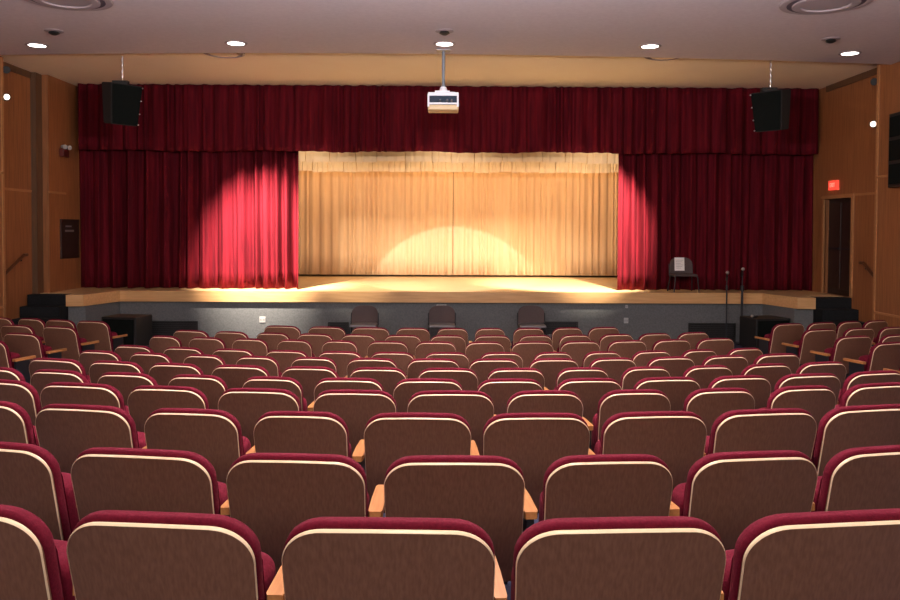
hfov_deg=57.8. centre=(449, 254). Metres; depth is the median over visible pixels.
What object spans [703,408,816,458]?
seat
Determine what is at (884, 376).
seat
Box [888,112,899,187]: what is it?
wall speaker
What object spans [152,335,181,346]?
cushion
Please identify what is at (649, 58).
ceiling vent
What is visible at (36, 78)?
wall
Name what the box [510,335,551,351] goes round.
seat
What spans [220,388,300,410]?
backrest
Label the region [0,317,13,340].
seat
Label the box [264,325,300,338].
seat
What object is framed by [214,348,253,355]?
cushion
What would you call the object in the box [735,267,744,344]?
microphone stand
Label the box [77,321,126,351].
seat
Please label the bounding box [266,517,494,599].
seat
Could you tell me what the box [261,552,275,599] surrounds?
seat cushion
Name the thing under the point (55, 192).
trim
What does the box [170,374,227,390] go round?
seat back
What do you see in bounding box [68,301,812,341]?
wall
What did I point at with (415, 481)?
cushion
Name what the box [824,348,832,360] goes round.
seat cushion
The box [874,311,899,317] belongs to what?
trim
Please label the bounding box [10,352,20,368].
seat cushion
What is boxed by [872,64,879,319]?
trim
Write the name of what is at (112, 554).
seat
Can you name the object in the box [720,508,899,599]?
seat
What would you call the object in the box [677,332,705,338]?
cushion
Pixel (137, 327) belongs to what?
subwoofer
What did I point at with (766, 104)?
grille
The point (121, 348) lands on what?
cushion
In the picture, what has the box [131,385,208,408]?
backrest
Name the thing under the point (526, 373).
cushion
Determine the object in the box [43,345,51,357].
seat cushion
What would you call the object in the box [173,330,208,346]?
seat
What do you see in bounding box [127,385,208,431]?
seat
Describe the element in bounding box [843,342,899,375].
seat
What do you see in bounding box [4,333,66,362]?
seat
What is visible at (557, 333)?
cushion
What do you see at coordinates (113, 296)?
stage
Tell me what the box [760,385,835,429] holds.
seat
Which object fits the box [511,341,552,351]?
cushion
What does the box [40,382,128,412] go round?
seat
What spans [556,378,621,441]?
seat
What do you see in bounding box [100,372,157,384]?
cushion
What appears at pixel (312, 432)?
seat
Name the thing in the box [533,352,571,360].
seat
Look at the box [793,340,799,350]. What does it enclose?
seat cushion
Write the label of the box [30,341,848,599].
floor
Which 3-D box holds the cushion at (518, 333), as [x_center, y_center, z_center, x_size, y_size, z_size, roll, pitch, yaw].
[1.109,1.277,11.577,0.438,0.487,0.187,0,2,-5]
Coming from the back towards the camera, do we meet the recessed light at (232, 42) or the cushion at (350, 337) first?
the recessed light at (232, 42)
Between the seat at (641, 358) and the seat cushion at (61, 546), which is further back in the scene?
the seat at (641, 358)
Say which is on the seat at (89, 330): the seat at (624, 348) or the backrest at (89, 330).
the backrest at (89, 330)
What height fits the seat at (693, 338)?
0.867 m
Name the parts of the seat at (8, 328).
panel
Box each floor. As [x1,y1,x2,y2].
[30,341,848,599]
[40,274,843,297]
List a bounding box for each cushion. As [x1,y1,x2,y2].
[0,317,13,324]
[0,340,12,367]
[2,324,34,333]
[6,333,44,357]
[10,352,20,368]
[20,318,45,327]
[33,426,38,445]
[34,369,87,382]
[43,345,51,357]
[54,539,75,599]
[61,472,78,531]
[80,338,86,349]
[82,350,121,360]
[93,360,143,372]
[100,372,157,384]
[118,345,153,352]
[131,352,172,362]
[137,431,146,447]
[147,408,243,455]
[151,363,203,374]
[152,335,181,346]
[166,347,203,353]
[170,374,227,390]
[176,330,208,336]
[185,354,225,364]
[191,337,225,347]
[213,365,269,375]
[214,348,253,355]
[216,331,248,337]
[217,481,227,510]
[229,453,367,516]
[242,436,250,454]
[258,332,289,338]
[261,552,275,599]
[265,325,300,334]
[266,350,307,356]
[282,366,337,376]
[299,333,332,339]
[304,398,306,410]
[309,326,345,334]
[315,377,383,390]
[319,351,361,357]
[342,334,375,340]
[347,358,396,367]
[349,442,351,457]
[350,367,406,378]
[352,327,389,334]
[364,412,470,444]
[367,492,369,508]
[368,341,407,348]
[371,352,413,358]
[384,455,523,507]
[385,335,420,340]
[394,378,462,391]
[396,328,429,333]
[408,390,493,412]
[425,352,468,361]
[430,335,464,340]
[437,328,467,334]
[465,341,503,349]
[469,358,518,367]
[474,335,509,341]
[475,328,503,334]
[477,378,542,390]
[480,352,522,360]
[483,412,588,435]
[487,368,543,379]
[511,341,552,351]
[511,568,512,599]
[513,328,543,337]
[519,335,550,341]
[529,358,577,367]
[539,491,542,521]
[551,327,581,339]
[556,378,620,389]
[560,341,597,351]
[588,327,617,336]
[589,357,634,366]
[591,413,596,451]
[594,440,599,453]
[599,411,703,453]
[607,340,644,350]
[632,350,669,359]
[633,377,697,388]
[638,333,668,339]
[647,356,692,365]
[652,339,688,349]
[671,483,685,515]
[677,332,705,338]
[681,349,713,355]
[682,365,730,376]
[682,450,812,515]
[683,388,751,410]
[695,338,730,348]
[701,355,745,364]
[704,435,709,454]
[708,375,768,387]
[722,549,733,599]
[727,348,760,354]
[741,363,788,374]
[753,353,796,363]
[766,385,832,408]
[768,323,801,353]
[774,373,836,390]
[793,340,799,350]
[796,361,842,373]
[798,329,832,359]
[806,322,833,330]
[811,476,821,511]
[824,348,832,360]
[830,336,867,360]
[842,328,871,336]
[859,355,868,370]
[862,320,885,327]
[866,342,899,370]
[879,334,899,342]
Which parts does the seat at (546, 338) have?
panel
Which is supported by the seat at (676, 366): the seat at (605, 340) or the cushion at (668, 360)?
the cushion at (668, 360)
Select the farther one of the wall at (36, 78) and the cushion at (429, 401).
the wall at (36, 78)
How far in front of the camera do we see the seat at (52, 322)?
12.43 m
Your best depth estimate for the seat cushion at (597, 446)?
4.16 m
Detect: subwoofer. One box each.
[101,314,151,345]
[739,315,789,347]
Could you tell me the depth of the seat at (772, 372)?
7.02 m
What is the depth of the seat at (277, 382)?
5.83 m
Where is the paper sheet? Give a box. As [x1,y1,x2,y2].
[674,257,684,270]
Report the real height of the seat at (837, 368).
0.867 m
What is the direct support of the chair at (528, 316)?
on the floor at (508, 586)
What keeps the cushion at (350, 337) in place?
on the seat at (362, 341)
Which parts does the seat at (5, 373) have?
panel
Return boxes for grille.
[103,319,133,344]
[112,83,141,125]
[751,90,780,131]
[758,321,788,343]
[888,163,899,184]
[889,115,899,136]
[889,139,899,160]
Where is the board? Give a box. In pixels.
[60,219,79,258]
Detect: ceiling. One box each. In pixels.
[0,0,899,64]
[0,53,876,88]
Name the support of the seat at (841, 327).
on the floor at (508, 586)
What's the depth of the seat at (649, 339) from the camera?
10.78 m
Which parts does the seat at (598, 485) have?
armrest, panel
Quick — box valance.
[78,83,818,154]
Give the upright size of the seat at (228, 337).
0.867 m
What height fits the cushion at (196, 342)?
0.487 m
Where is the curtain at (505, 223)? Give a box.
[453,172,617,275]
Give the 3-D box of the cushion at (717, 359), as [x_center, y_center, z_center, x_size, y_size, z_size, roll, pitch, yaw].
[2.690,1.226,8.042,0.478,0.487,0.188,0,2,-12]
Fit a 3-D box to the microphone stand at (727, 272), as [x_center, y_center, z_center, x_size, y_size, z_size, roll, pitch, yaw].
[5.539,1.067,16.347,0.250,1.470,0.250,0,2,-1]
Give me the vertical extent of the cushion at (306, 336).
0.487 m
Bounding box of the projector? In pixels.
[427,49,458,112]
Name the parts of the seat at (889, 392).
panel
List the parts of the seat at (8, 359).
panel, armrest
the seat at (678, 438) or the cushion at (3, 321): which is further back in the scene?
the cushion at (3, 321)
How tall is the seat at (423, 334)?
0.867 m
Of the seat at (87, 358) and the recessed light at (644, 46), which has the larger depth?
the recessed light at (644, 46)
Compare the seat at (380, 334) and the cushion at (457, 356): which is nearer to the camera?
the cushion at (457, 356)
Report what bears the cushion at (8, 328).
on the seat at (8, 328)
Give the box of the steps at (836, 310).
[813,297,864,327]
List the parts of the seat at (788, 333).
armrest, panel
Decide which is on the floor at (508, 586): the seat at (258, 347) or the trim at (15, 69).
the seat at (258, 347)
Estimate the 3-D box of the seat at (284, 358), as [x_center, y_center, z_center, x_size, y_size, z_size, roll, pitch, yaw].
[-1.773,1.451,8.908,0.581,0.867,0.438,1,2,12]
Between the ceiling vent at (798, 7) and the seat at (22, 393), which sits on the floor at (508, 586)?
the seat at (22, 393)
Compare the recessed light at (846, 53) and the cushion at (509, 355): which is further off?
the recessed light at (846, 53)
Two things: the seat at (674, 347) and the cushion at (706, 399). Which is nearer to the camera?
the cushion at (706, 399)
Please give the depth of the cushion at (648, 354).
8.79 m
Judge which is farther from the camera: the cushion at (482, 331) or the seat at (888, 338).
the cushion at (482, 331)
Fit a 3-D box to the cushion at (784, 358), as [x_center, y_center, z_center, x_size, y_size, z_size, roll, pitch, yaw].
[3.246,1.225,8.167,0.498,0.487,0.188,0,2,-14]
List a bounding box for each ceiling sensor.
[44,29,63,35]
[435,29,453,35]
[821,37,840,43]
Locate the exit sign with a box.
[828,180,838,189]
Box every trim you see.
[0,56,5,317]
[3,61,30,77]
[5,188,31,191]
[48,191,65,194]
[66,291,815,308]
[821,193,853,297]
[826,68,876,91]
[853,192,874,195]
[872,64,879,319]
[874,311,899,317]
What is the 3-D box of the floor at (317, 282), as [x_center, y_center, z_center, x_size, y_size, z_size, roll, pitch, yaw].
[-0.206,0.702,19.428,18.000,0.050,8.000,0,2,-1]
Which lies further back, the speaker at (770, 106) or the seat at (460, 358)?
the speaker at (770, 106)
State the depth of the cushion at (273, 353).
8.69 m
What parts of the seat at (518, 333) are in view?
panel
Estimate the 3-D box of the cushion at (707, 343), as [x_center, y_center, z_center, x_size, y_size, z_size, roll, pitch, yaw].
[3.247,1.265,10.054,0.498,0.487,0.188,0,2,-14]
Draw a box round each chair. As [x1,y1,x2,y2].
[349,305,378,333]
[428,305,455,330]
[517,305,546,334]
[667,257,699,292]
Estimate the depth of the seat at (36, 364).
7.11 m
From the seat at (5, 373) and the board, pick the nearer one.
the seat at (5, 373)
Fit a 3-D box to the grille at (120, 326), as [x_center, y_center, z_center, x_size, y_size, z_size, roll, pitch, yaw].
[-6.254,1.472,15.385,0.631,0.486,0.017,1,2,9]
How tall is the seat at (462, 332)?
0.867 m
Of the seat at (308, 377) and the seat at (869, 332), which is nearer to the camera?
the seat at (308, 377)
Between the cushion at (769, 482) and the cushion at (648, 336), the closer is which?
the cushion at (769, 482)
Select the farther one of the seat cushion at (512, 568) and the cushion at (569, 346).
the cushion at (569, 346)
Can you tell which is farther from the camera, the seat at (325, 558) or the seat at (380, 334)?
the seat at (380, 334)
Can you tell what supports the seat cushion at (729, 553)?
on the seat at (845, 554)
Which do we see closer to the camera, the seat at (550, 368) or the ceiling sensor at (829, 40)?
the seat at (550, 368)
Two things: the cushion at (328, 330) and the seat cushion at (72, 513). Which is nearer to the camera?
the seat cushion at (72, 513)
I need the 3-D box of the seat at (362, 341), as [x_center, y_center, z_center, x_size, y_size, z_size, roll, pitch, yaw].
[-1.213,1.460,10.743,0.534,0.867,0.460,0,2,4]
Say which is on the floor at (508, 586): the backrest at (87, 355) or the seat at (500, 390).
the seat at (500, 390)
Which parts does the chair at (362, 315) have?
seat, backrest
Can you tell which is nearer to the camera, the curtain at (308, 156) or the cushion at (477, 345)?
the cushion at (477, 345)
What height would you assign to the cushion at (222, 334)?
0.487 m
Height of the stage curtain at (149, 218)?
4.192 m
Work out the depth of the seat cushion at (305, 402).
6.05 m
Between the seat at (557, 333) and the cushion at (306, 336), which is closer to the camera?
the cushion at (306, 336)
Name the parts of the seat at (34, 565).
panel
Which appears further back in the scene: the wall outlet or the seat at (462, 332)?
the wall outlet
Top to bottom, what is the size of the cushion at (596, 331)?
0.487 m
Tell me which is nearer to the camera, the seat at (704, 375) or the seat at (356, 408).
the seat at (356, 408)
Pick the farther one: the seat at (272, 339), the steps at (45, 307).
the steps at (45, 307)
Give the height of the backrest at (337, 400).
0.487 m
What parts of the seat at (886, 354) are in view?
armrest, panel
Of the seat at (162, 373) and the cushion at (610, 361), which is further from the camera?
the cushion at (610, 361)
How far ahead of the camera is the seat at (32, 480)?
3.13 m
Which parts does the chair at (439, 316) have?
seat, backrest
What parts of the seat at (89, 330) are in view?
panel, armrest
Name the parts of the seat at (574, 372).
panel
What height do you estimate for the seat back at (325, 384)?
0.487 m
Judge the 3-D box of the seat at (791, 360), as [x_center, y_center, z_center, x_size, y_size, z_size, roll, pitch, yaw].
[3.216,1.411,8.288,0.652,0.867,0.460,0,2,-14]
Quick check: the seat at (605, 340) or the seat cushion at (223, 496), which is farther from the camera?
the seat at (605, 340)
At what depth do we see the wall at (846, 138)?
15.56 m
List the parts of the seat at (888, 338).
panel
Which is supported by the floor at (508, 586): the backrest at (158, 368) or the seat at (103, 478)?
the seat at (103, 478)
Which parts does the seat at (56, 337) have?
panel, armrest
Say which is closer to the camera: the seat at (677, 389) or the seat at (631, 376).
the seat at (677, 389)
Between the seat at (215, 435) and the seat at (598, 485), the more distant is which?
the seat at (215, 435)
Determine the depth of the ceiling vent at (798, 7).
10.09 m
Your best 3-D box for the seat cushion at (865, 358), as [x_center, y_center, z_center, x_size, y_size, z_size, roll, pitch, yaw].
[5.215,1.396,9.952,0.520,0.354,0.193,0,2,-18]
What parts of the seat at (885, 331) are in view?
panel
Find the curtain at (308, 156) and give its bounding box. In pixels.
[299,151,618,163]
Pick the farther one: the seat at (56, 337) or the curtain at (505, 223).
the curtain at (505, 223)
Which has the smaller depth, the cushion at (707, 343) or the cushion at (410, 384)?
the cushion at (410, 384)
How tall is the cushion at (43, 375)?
0.487 m
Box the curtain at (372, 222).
[298,171,452,274]
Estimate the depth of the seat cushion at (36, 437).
4.27 m
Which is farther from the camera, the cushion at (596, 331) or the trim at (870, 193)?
the trim at (870, 193)
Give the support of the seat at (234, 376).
on the floor at (508, 586)
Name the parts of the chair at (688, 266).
backrest, seat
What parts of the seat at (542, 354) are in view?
panel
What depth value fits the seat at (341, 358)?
8.64 m
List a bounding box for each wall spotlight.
[3,66,10,100]
[869,78,876,127]
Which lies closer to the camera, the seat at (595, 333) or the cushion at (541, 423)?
the cushion at (541, 423)
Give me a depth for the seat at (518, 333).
11.49 m
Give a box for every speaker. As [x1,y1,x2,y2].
[102,56,143,126]
[750,61,790,131]
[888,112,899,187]
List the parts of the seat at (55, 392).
panel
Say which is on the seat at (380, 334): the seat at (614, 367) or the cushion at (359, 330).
the cushion at (359, 330)
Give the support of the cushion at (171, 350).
on the seat at (177, 354)
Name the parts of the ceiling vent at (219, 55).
plate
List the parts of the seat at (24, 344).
panel, armrest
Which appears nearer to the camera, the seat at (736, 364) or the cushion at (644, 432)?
the cushion at (644, 432)
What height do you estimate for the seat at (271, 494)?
0.867 m
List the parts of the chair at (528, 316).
backrest, seat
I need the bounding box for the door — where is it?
[828,198,850,295]
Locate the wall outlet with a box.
[259,317,264,322]
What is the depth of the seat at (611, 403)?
4.90 m
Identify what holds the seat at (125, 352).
on the floor at (508, 586)
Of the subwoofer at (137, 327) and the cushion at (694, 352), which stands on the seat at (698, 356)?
the cushion at (694, 352)
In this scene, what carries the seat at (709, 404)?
on the floor at (508, 586)
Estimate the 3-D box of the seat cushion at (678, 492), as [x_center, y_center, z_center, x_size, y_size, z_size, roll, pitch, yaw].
[1.120,1.086,3.283,0.460,0.354,0.193,0,2,-8]
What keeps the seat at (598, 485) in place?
on the floor at (508, 586)
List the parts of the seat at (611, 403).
armrest, panel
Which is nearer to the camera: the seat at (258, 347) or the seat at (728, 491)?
the seat at (728, 491)
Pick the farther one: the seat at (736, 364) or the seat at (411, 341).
the seat at (411, 341)
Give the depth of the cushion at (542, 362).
7.70 m
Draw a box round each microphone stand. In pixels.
[725,271,728,337]
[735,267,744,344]
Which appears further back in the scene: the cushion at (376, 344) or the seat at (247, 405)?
the cushion at (376, 344)
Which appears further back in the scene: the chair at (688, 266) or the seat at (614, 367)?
the chair at (688, 266)
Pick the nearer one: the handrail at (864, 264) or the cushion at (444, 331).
the cushion at (444, 331)
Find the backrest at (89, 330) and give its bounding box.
[80,321,112,351]
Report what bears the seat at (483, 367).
on the floor at (508, 586)
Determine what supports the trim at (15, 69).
attached to the wall at (17, 113)
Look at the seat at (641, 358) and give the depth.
8.79 m
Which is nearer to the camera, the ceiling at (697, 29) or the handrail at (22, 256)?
the ceiling at (697, 29)
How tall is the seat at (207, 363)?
0.867 m
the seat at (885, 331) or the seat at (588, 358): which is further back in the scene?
the seat at (885, 331)
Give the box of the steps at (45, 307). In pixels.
[12,294,68,324]
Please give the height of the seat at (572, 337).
0.867 m
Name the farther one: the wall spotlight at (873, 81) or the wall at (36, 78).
the wall at (36, 78)
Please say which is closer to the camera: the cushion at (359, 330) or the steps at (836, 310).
the cushion at (359, 330)
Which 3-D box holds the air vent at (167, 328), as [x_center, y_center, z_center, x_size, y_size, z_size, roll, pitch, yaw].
[-5.585,1.555,16.521,0.961,0.410,0.028,0,2,-1]
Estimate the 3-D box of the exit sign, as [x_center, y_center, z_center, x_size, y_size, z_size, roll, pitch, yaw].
[7.638,-1.373,16.255,0.054,0.189,0.356,0,2,-1]
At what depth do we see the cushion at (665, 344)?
9.83 m
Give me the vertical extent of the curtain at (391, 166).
1.853 m
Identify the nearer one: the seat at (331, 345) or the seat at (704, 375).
the seat at (704, 375)
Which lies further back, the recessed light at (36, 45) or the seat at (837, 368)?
the recessed light at (36, 45)
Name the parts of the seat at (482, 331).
panel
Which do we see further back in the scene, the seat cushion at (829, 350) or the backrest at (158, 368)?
the seat cushion at (829, 350)
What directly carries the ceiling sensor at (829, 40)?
attached to the ceiling at (697, 29)
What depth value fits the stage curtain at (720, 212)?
17.19 m
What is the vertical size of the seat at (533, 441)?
0.867 m
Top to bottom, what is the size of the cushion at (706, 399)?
0.487 m
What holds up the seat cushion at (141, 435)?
on the seat at (65, 431)
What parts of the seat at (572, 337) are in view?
panel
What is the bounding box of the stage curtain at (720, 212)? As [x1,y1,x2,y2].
[617,153,813,290]
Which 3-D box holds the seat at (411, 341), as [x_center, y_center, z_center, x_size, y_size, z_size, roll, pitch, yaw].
[-0.645,1.464,10.701,0.581,0.867,0.438,0,2,7]
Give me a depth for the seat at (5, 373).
6.16 m
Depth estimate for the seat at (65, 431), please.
4.05 m
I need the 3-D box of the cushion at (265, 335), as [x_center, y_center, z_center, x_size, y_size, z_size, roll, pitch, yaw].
[-2.316,1.265,10.745,0.458,0.487,0.187,1,2,9]
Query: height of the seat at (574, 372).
0.867 m
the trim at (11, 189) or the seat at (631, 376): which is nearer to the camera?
the seat at (631, 376)
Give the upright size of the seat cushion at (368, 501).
0.354 m
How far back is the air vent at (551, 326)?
16.59 m
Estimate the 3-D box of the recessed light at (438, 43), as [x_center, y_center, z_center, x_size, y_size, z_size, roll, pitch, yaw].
[-0.083,-3.182,12.346,0.340,0.012,0.340,0,2,-1]
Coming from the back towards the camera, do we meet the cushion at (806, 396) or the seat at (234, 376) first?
the seat at (234, 376)
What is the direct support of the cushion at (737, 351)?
on the seat at (750, 354)
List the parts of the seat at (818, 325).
panel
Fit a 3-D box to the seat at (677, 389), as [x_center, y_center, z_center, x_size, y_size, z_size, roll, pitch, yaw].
[1.521,1.315,6.083,0.600,0.867,0.438,0,2,-2]
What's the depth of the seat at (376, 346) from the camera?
9.56 m
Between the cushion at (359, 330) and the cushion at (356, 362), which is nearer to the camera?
the cushion at (356, 362)
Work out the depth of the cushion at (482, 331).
11.44 m
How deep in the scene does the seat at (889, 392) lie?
5.13 m
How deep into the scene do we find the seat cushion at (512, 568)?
2.27 m
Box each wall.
[0,56,2,316]
[3,71,31,319]
[30,72,43,293]
[42,75,81,292]
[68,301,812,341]
[812,75,876,321]
[875,62,899,326]
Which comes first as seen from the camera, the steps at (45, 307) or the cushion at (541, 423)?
the cushion at (541, 423)
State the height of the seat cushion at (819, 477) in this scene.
0.354 m
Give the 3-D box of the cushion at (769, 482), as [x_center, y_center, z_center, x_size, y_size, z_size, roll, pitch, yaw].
[1.141,0.978,3.124,0.498,0.487,0.188,0,2,-8]
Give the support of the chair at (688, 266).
on the floor at (317, 282)
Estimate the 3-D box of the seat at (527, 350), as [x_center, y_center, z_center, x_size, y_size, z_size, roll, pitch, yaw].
[0.921,1.452,9.805,0.576,0.867,0.457,0,2,-5]
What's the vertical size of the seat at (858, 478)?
0.867 m
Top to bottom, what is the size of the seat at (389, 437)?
0.867 m
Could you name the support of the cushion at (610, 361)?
on the seat at (614, 367)
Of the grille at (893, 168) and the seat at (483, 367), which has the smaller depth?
the seat at (483, 367)
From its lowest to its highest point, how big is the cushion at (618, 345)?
0.487 m
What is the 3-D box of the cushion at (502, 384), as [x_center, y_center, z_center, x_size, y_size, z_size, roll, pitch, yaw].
[0.430,1.126,5.882,0.478,0.487,0.188,0,2,-2]
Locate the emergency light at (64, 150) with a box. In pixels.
[59,145,71,157]
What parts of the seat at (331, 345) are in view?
panel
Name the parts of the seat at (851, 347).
armrest, panel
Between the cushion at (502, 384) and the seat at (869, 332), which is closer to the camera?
the cushion at (502, 384)
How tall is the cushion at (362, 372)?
0.487 m
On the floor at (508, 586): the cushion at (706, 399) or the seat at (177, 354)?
the seat at (177, 354)
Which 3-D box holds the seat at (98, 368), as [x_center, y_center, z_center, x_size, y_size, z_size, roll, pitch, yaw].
[-2.893,1.344,7.206,0.600,0.867,0.438,1,2,16]
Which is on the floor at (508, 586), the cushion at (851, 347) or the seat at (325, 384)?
the seat at (325, 384)
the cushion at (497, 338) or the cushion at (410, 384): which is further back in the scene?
the cushion at (497, 338)
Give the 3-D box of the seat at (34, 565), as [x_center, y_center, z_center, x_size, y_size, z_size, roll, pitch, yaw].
[-1.356,1.076,2.346,0.664,0.867,0.457,1,2,10]
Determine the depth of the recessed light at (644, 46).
12.44 m
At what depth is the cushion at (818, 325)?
12.55 m
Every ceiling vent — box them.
[25,0,113,10]
[204,53,244,57]
[644,57,678,60]
[779,0,873,14]
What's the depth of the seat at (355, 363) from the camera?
7.67 m
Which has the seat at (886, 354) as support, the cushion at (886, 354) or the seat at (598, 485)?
the cushion at (886, 354)
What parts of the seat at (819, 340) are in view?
armrest, panel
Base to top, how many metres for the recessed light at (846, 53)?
0.012 m
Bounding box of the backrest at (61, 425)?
[40,404,138,447]
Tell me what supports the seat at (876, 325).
on the floor at (508, 586)
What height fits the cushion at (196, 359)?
0.487 m
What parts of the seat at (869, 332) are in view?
panel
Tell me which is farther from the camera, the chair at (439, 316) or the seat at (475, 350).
the chair at (439, 316)
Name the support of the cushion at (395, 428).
on the seat at (389, 437)
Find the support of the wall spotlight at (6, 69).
attached to the wall at (17, 113)
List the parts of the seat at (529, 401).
panel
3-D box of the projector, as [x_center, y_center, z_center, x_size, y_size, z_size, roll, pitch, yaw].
[-0.107,-2.723,12.830,0.485,0.960,0.453,0,2,-1]
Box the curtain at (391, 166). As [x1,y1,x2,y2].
[299,161,618,172]
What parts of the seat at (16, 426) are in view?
panel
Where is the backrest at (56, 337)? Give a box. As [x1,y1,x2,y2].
[45,326,81,353]
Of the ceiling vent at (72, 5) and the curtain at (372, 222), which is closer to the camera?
the ceiling vent at (72, 5)
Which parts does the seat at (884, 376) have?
panel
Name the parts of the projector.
ceiling plate, panel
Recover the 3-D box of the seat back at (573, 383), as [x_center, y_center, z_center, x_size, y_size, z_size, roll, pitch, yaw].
[1.000,1.128,5.916,0.478,0.487,0.188,0,2,-5]
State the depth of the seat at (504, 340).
10.50 m
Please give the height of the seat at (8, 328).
0.867 m
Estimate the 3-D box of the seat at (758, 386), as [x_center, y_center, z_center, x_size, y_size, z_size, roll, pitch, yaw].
[2.074,1.315,6.160,0.579,0.867,0.438,0,2,-4]
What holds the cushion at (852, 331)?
on the seat at (869, 332)
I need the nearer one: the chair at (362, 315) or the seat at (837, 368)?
the seat at (837, 368)
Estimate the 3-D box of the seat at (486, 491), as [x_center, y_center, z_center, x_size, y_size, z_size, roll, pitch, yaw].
[-0.023,1.161,3.172,0.591,0.867,0.457,0,2,0]
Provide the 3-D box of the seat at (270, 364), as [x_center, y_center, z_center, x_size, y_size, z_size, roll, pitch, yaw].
[-1.868,1.396,7.989,0.494,0.867,0.460,0,2,7]
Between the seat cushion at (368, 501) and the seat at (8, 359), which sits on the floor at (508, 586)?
the seat at (8, 359)
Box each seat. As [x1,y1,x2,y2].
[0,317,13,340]
[0,340,35,383]
[0,367,25,381]
[0,379,41,425]
[0,401,38,445]
[0,441,78,540]
[0,504,75,599]
[1,324,44,344]
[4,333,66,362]
[18,318,45,337]
[29,358,90,382]
[30,369,87,397]
[35,404,146,473]
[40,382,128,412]
[43,326,98,361]
[46,319,77,331]
[67,510,275,599]
[71,447,227,520]
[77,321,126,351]
[79,350,121,374]
[89,360,143,382]
[97,372,157,405]
[114,345,153,361]
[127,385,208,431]
[129,352,172,374]
[143,408,250,483]
[149,335,181,352]
[149,363,203,385]
[163,347,203,362]
[168,374,227,409]
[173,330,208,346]
[183,354,225,374]
[189,337,225,354]
[212,365,269,388]
[213,348,253,364]
[214,331,248,348]
[218,388,300,447]
[221,453,369,573]
[232,338,268,355]
[236,356,281,376]
[242,376,306,410]
[246,411,351,457]
[256,332,289,350]
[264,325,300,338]
[266,350,307,372]
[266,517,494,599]
[277,339,314,356]
[281,366,337,406]
[291,357,338,376]
[298,333,332,356]
[307,377,383,410]
[308,326,345,339]
[313,389,396,471]
[319,351,361,376]
[322,340,357,352]
[342,334,375,357]
[344,358,396,377]
[350,367,406,395]
[352,327,389,340]
[352,412,470,512]
[365,341,407,357]
[368,455,524,584]
[371,352,413,375]
[385,335,420,355]
[393,378,462,411]
[396,328,429,341]
[407,358,459,378]
[407,390,493,454]
[413,341,455,358]
[418,368,477,390]
[425,352,468,368]
[430,335,465,353]
[437,328,467,347]
[465,341,503,364]
[469,328,504,342]
[469,358,518,385]
[471,412,589,512]
[474,335,510,351]
[477,378,542,414]
[480,352,522,367]
[487,368,544,389]
[494,390,582,417]
[494,516,725,599]
[510,328,543,345]
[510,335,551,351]
[511,341,552,367]
[521,454,672,533]
[529,358,577,389]
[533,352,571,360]
[544,367,607,389]
[551,327,581,350]
[553,334,590,351]
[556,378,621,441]
[560,341,599,366]
[581,351,619,366]
[583,389,670,451]
[588,327,618,344]
[588,411,706,497]
[589,357,635,383]
[599,334,632,350]
[607,340,645,358]
[620,366,669,389]
[632,350,669,366]
[633,377,699,410]
[638,333,670,349]
[647,356,694,376]
[652,339,689,355]
[669,450,817,549]
[677,332,708,349]
[681,349,715,365]
[681,388,754,435]
[682,365,732,388]
[695,338,733,354]
[701,355,747,375]
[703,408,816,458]
[708,375,770,408]
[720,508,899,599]
[727,348,762,365]
[741,363,790,392]
[753,353,799,373]
[755,323,803,353]
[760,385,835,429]
[770,373,840,404]
[782,329,835,365]
[796,361,845,388]
[799,322,835,366]
[810,336,870,374]
[811,404,899,475]
[811,445,899,511]
[835,321,860,339]
[835,328,873,345]
[835,382,899,407]
[837,370,899,404]
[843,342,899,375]
[862,320,887,336]
[869,334,899,352]
[871,327,899,346]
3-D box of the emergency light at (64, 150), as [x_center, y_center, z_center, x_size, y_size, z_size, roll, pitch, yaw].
[-7.686,-2.061,16.300,0.149,0.234,0.310,0,2,-1]
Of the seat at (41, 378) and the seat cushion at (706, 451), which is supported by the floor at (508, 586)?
the seat at (41, 378)
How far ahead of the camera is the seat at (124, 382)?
5.96 m
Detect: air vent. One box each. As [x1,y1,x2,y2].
[152,321,197,336]
[328,322,348,333]
[541,321,577,333]
[688,323,735,341]
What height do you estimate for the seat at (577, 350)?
0.867 m
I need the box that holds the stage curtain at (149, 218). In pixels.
[79,149,298,288]
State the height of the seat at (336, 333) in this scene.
0.867 m
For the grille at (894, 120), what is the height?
0.330 m
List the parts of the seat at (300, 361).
panel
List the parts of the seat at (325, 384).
armrest, panel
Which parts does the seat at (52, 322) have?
panel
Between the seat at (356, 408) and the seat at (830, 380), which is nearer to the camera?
the seat at (356, 408)
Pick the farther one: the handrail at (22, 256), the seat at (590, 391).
the handrail at (22, 256)
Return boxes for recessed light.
[25,43,48,47]
[224,40,246,45]
[433,41,455,46]
[639,44,660,48]
[838,51,861,55]
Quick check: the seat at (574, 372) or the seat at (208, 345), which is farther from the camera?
the seat at (208, 345)
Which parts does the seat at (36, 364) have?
panel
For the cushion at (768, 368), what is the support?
on the seat at (772, 372)
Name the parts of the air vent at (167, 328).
frame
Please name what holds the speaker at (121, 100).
hanging from the ceiling at (353, 69)
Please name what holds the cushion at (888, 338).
on the seat at (888, 338)
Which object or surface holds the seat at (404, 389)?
on the floor at (508, 586)
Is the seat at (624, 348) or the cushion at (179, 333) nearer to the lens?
the seat at (624, 348)
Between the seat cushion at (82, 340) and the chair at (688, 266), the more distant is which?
the chair at (688, 266)
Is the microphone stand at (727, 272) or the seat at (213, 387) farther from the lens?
the microphone stand at (727, 272)
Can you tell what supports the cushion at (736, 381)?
on the seat at (758, 386)
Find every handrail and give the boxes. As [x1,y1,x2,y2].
[6,253,28,274]
[859,261,872,276]
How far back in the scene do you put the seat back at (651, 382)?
5.87 m
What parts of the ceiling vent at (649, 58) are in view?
plate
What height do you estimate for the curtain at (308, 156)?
1.757 m

